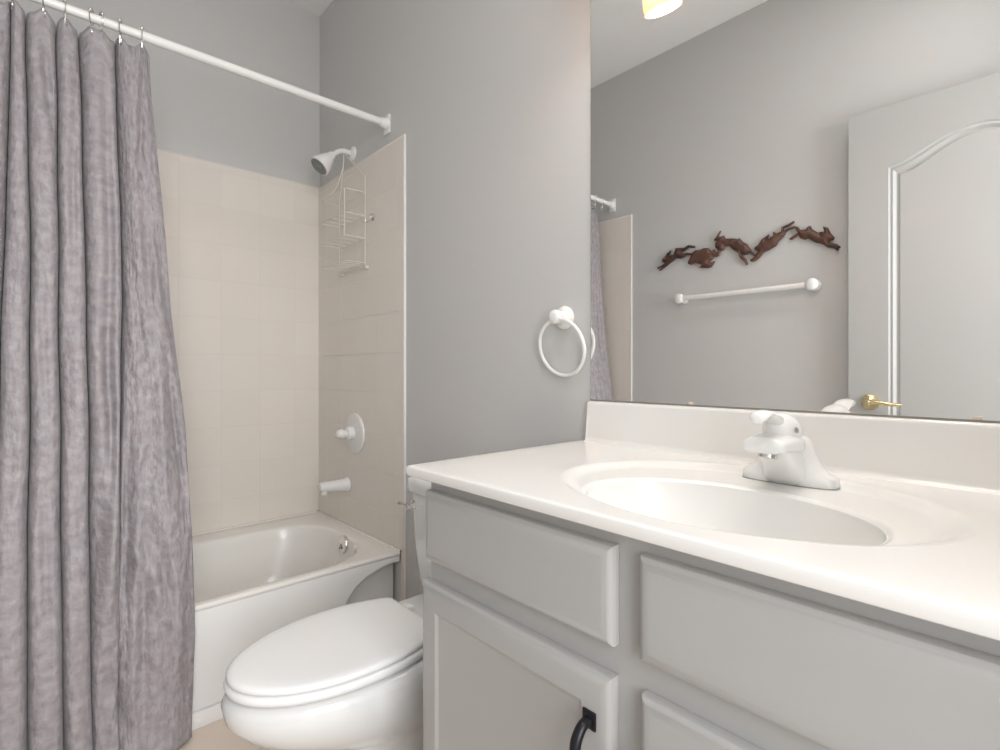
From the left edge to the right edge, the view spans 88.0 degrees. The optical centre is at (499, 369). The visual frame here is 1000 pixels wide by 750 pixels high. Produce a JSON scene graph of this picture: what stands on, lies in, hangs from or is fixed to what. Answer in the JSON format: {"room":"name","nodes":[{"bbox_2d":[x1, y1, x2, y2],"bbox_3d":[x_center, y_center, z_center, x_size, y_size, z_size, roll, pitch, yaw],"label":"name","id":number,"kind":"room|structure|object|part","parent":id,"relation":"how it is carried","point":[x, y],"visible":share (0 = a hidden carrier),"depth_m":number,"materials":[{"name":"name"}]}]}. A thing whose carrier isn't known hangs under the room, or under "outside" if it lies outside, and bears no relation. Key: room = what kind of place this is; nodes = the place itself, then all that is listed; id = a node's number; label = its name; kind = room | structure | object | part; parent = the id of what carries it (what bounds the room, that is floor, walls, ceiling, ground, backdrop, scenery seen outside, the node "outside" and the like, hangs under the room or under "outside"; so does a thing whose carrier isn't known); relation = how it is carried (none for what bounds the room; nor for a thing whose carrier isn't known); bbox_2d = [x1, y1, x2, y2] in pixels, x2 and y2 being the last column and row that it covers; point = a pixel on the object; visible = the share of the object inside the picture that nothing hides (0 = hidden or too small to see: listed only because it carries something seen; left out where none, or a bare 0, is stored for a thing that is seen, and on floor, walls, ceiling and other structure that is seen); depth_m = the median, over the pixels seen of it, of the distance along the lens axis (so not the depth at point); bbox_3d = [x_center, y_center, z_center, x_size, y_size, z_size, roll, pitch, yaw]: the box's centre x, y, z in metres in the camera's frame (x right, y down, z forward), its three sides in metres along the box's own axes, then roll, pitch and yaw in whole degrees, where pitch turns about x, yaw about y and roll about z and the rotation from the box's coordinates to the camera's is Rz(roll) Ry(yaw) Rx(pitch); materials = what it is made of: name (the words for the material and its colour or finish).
{"room":"bathroom","nodes":[
{"label":"bathroom","id":0,"kind":"room"},
{"bbox_2d":[0,0,319,533],"bbox_3d":[-1.449,-0.333,2.009,1.700,2.708,0.109,0,0,-42],"label":"wall","id":1,"kind":"structure","parent":0,"point":[240,184],"depth_m":2.24,"materials":[{"name":"beige tile"}]},
{"bbox_3d":[-1.408,-0.865,1.978,1.481,0.006,0.009,0,0,-42],"label":"bullnose trim","id":2,"kind":"part","parent":1,"relation":"part of","materials":[{"name":"white tile"}]},
{"bbox_2d":[177,718,274,749],"bbox_3d":[-0.004,1.046,0.422,1.700,0.050,4.400,0,0,-42],"label":"floor","id":3,"kind":"structure","parent":0,"point":[215,735],"depth_m":1.43,"materials":[{"name":"tile"}]},
{"bbox_2d":[192,510,399,730],"bbox_3d":[-1.156,0.844,1.701,1.463,0.354,0.740,0,0,-42],"label":"bathtub","id":4,"kind":"object","parent":3,"relation":"on","point":[253,580],"visible":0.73,"depth_m":1.88,"materials":[{"name":"white ceramic"}]},
{"bbox_2d":[192,512,399,610],"bbox_3d":[-1.157,0.815,1.703,1.463,0.281,0.736,0,0,-42],"label":"basin","id":5,"kind":"object","parent":4,"relation":"in","point":[308,561],"depth_m":2.04,"materials":[{"name":"white ceramic"}]},
{"bbox_3d":[-0.629,0.704,2.078,0.020,0.072,0.072,0,0,-42],"label":"overflow plate","id":6,"kind":"part","parent":4,"relation":"part of","materials":[{"name":"silver metal"}]},
{"bbox_2d":[221,476,430,749],"bbox_3d":[-0.278,0.666,1.269,0.731,0.710,0.414,0,0,-42],"label":"toilet","id":7,"kind":"object","parent":3,"relation":"on","point":[349,676],"visible":0.64,"depth_m":1.09,"materials":[{"name":"white ceramic"}]},
{"bbox_3d":[-0.331,0.838,1.221,0.588,0.366,0.342,0,0,-42],"label":"bowl","id":8,"kind":"part","parent":7,"relation":"part of","materials":[{"name":"white ceramic"}]},
{"bbox_3d":[-0.380,0.640,1.175,0.443,0.018,0.326,0,0,-42],"label":"seat","id":9,"kind":"part","parent":7,"relation":"part of","materials":[{"name":"white plastic"}]},
{"bbox_3d":[-0.381,0.620,1.175,0.434,0.017,0.317,0,0,-42],"label":"lid","id":10,"kind":"part","parent":7,"relation":"part of","materials":[{"name":"white plastic"}]},
{"bbox_3d":[-0.262,0.396,1.505,0.031,0.030,0.030,0,0,-42],"label":"flush lever","id":11,"kind":"part","parent":7,"relation":"part of","materials":[{"name":"silver metal"}]},
{"bbox_3d":[-0.079,0.335,1.450,0.193,0.048,0.414,0,0,-42],"label":"tank lid","id":12,"kind":"part","parent":7,"relation":"part of","materials":[{"name":"white ceramic"}]},
{"bbox_3d":[-0.077,0.504,1.451,0.175,0.290,0.392,0,0,-42],"label":"tank","id":13,"kind":"part","parent":7,"relation":"part of","materials":[{"name":"white ceramic"}]},
{"bbox_2d":[423,482,999,749],"bbox_3d":[0.366,0.608,0.723,0.544,0.826,1.002,0,0,-42],"label":"vanity cabinet","id":14,"kind":"object","parent":3,"relation":"on","point":[541,631],"visible":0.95,"depth_m":0.59,"materials":[{"name":"grey paint"}]},
{"bbox_3d":[0.002,0.643,0.790,0.018,0.526,0.412,0,0,-42],"label":"cabinet door","id":15,"kind":"part","parent":14,"relation":"part of","materials":[{"name":"grey paint"}]},
{"bbox_3d":[0.005,0.279,0.787,0.018,0.124,0.404,0,0,-42],"label":"drawer","id":16,"kind":"part","parent":14,"relation":"part of","materials":[{"name":"grey paint"}]},
{"bbox_3d":[0.099,0.491,0.641,0.039,0.122,0.020,0,0,-42],"label":"handle","id":17,"kind":"part","parent":14,"relation":"part of","materials":[{"name":"black metal"}]},
{"bbox_3d":[0.335,0.643,0.425,0.018,0.526,0.497,0,0,-42],"label":"cabinet door","id":18,"kind":"part","parent":14,"relation":"part of","materials":[{"name":"grey paint"}]},
{"bbox_2d":[406,401,999,640],"bbox_3d":[0.367,0.192,0.741,0.520,0.228,1.029,0,0,-42],"label":"countertop","id":19,"kind":"structure","parent":14,"relation":"on","point":[911,527],"depth_m":0.76,"materials":[{"name":"stone"}]},
{"bbox_2d":[742,410,839,489],"bbox_3d":[0.435,0.123,0.813,0.157,0.124,0.143,0,0,-42],"label":"faucet","id":20,"kind":"object","parent":19,"relation":"on","point":[786,456],"visible":1,"depth_m":0.80,"materials":[{"name":"white plastic"}]},
{"bbox_3d":[0.412,0.080,0.792,0.095,0.039,0.033,0,0,-42],"label":"lever","id":21,"kind":"part","parent":20,"relation":"part of","materials":[{"name":"white plastic"}]},
{"bbox_3d":[0.432,0.117,0.810,0.116,0.033,0.065,0,0,-42],"label":"spout","id":22,"kind":"part","parent":20,"relation":"part of","materials":[{"name":"white plastic"}]},
{"bbox_2d":[584,401,999,494],"bbox_3d":[0.553,0.128,0.898,0.033,0.102,1.008,0,0,-42],"label":"backsplash","id":23,"kind":"structure","parent":19,"relation":"on","point":[958,455],"depth_m":0.86,"materials":[{"name":"stone"}]},
{"bbox_3d":[0.334,0.279,0.426,0.018,0.124,0.499,0,0,-42],"label":"drawer","id":24,"kind":"part","parent":14,"relation":"part of","materials":[{"name":"grey paint"}]},
{"bbox_2d":[285,0,332,16],"bbox_3d":[-0.526,-1.717,0.995,1.700,0.060,2.850,0,0,-42],"label":"ceiling","id":25,"kind":"structure","parent":0,"point":[316,7],"depth_m":2.40,"materials":[{"name":"white paint"}]},
{"bbox_2d":[319,0,590,601],"bbox_3d":[0.096,-0.333,1.494,0.108,2.708,2.750,0,0,-42],"label":"wall","id":26,"kind":"structure","parent":0,"point":[478,189],"depth_m":1.73,"materials":[{"name":"grey paint"}]},
{"bbox_2d":[30,0,390,135],"bbox_3d":[-0.981,-0.947,1.510,1.481,0.074,0.044,0,0,-42],"label":"curtain rod","id":27,"kind":"object","parent":26,"relation":"attached to","point":[384,122],"visible":1,"depth_m":1.59,"materials":[{"name":"white plastic"}]},
{"bbox_2d":[42,0,45,18],"bbox_3d":[-1.175,-0.936,1.334,0.011,0.075,0.040,0,0,-37],"label":"curtain ring","id":28,"kind":"object","parent":27,"relation":"hanging from","point":[43,6],"visible":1,"depth_m":1.33,"materials":[{"name":"silver metal"}]},
{"bbox_2d":[62,0,67,25],"bbox_3d":[-1.144,-0.936,1.362,0.011,0.075,0.040,0,0,-44],"label":"curtain ring","id":29,"kind":"object","parent":27,"relation":"hanging from","point":[64,1],"visible":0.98,"depth_m":1.35,"materials":[{"name":"silver metal"}]},
{"bbox_2d":[88,7,93,34],"bbox_3d":[-1.103,-0.936,1.399,0.011,0.075,0.040,0,0,-25],"label":"curtain ring","id":30,"kind":"object","parent":27,"relation":"hanging from","point":[90,9],"visible":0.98,"depth_m":1.39,"materials":[{"name":"silver metal"}]},
{"bbox_2d":[98,11,104,38],"bbox_3d":[-1.087,-0.936,1.413,0.040,0.075,0.011,0,0,42],"label":"curtain ring","id":31,"kind":"object","parent":27,"relation":"hanging from","point":[101,13],"visible":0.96,"depth_m":1.41,"materials":[{"name":"silver metal"}]},
{"bbox_2d":[117,18,122,46],"bbox_3d":[-1.056,-0.936,1.441,0.011,0.075,0.040,0,0,-29],"label":"curtain ring","id":32,"kind":"object","parent":27,"relation":"hanging from","point":[118,19],"visible":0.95,"depth_m":1.43,"materials":[{"name":"silver metal"}]},
{"bbox_2d":[0,0,194,749],"bbox_3d":[-1.200,0.042,1.270,0.747,1.934,0.319,0,0,-42],"label":"shower curtain","id":33,"kind":"object","parent":32,"relation":"hanging from","point":[97,605],"visible":1,"depth_m":1.32,"materials":[{"name":"grey fabric"}]},
{"bbox_2d":[140,26,143,52],"bbox_3d":[-1.020,-0.936,1.475,0.011,0.075,0.040,0,0,-35],"label":"curtain ring","id":34,"kind":"object","parent":27,"relation":"hanging from","point":[141,27],"visible":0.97,"depth_m":1.47,"materials":[{"name":"silver metal"}]},
{"bbox_2d":[311,146,355,174],"bbox_3d":[-0.700,-0.881,2.167,0.179,0.152,0.086,0,0,-42],"label":"shower","id":35,"kind":"object","parent":26,"relation":"attached to","point":[322,163],"visible":0.99,"depth_m":2.13,"materials":[{"name":"white plastic"}]},
{"bbox_3d":[-0.673,-0.908,2.187,0.104,0.057,0.020,0,0,-42],"label":"shower arm","id":36,"kind":"part","parent":35,"relation":"part of","materials":[{"name":"white plastic"}]},
{"bbox_2d":[322,148,368,276],"bbox_3d":[-0.655,-0.673,2.161,0.103,0.537,0.249,0,0,-42],"label":"shower caddy","id":37,"kind":"object","parent":35,"relation":"hanging from","point":[332,193],"visible":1,"depth_m":2.15,"materials":[{"name":"silver metal"}]},
{"bbox_2d":[322,260,364,270],"bbox_3d":[-0.658,-0.431,2.156,0.091,0.004,0.237,0,0,-42],"label":"shelf","id":38,"kind":"object","parent":37,"relation":"attached to","point":[342,260],"depth_m":2.14,"materials":[{"name":"silver metal"}]},
{"bbox_2d":[322,235,364,248],"bbox_3d":[-0.658,-0.531,2.156,0.091,0.004,0.237,0,0,-42],"label":"shelf","id":39,"kind":"object","parent":37,"relation":"attached to","point":[342,235],"depth_m":2.15,"materials":[{"name":"silver metal"}]},
{"bbox_2d":[322,212,364,227],"bbox_3d":[-0.658,-0.622,2.156,0.091,0.004,0.237,0,0,-42],"label":"shelf","id":40,"kind":"object","parent":37,"relation":"attached to","point":[342,212],"depth_m":2.15,"materials":[{"name":"silver metal"}]},
{"bbox_3d":[-0.658,-0.717,2.156,0.091,0.004,0.237,0,0,-42],"label":"razor rail","id":41,"kind":"part","parent":37,"relation":"part of","materials":[{"name":"silver metal"}]},
{"bbox_3d":[-0.634,-0.673,2.182,0.023,0.537,0.247,0,0,-42],"label":"hanging frame","id":42,"kind":"part","parent":37,"relation":"part of","materials":[{"name":"silver metal"}]},
{"bbox_2d":[318,477,350,495],"bbox_3d":[-0.705,0.496,2.196,0.129,0.064,0.062,0,0,-42],"label":"tub spout","id":43,"kind":"object","parent":26,"relation":"attached to","point":[344,484],"visible":1,"depth_m":2.18,"materials":[{"name":"white metal"}]},
{"bbox_2d":[334,413,364,453],"bbox_3d":[-0.644,0.270,2.163,0.086,0.172,0.172,0,0,-42],"label":"shower valve","id":44,"kind":"object","parent":26,"relation":"attached to","point":[353,433],"visible":1,"depth_m":2.15,"materials":[{"name":"white ceramic"}]},
{"bbox_3d":[-0.663,0.267,2.146,0.036,0.042,0.040,0,0,-42],"label":"knob","id":45,"kind":"part","parent":44,"relation":"part of","materials":[{"name":"white ceramic"}]},
{"bbox_3d":[-0.606,0.077,2.192,0.009,1.889,0.757,0,0,-42],"label":"bullnose trim","id":46,"kind":"part","parent":26,"relation":"part of","materials":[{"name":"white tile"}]},
{"bbox_2d":[365,213,374,222],"bbox_3d":[-0.525,-0.606,2.071,0.034,0.043,0.034,0,0,-42],"label":"hook","id":47,"kind":"object","parent":26,"relation":"attached to","point":[371,216],"visible":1,"depth_m":2.07,"materials":[{"name":"silver metal"}]},
{"bbox_2d":[370,213,374,221],"bbox_3d":[-0.517,-0.611,2.079,0.011,0.034,0.034,0,0,-42],"label":"cup","id":48,"kind":"object","parent":47,"relation":"on","point":[372,216],"depth_m":2.07,"materials":[{"name":"silver metal"}]},
{"bbox_2d":[538,306,585,376],"bbox_3d":[0.155,-0.071,1.324,0.050,0.184,0.157,0,0,-42],"label":"towel ring","id":49,"kind":"object","parent":26,"relation":"attached to","point":[563,317],"visible":1,"depth_m":1.32,"materials":[{"name":"white ceramic"}]},
{"bbox_3d":[0.150,-0.134,1.330,0.050,0.060,0.060,0,0,-42],"label":"post","id":50,"kind":"part","parent":49,"relation":"part of","materials":[{"name":"white ceramic"}]},
{"bbox_2d":[590,0,999,422],"bbox_3d":[0.563,-0.444,0.907,0.008,1.040,1.005,0,0,-42],"label":"mirror","id":51,"kind":"object","parent":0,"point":[795,204],"visible":1,"depth_m":0.93,"materials":[{"name":"silver mirror"}]}
]}

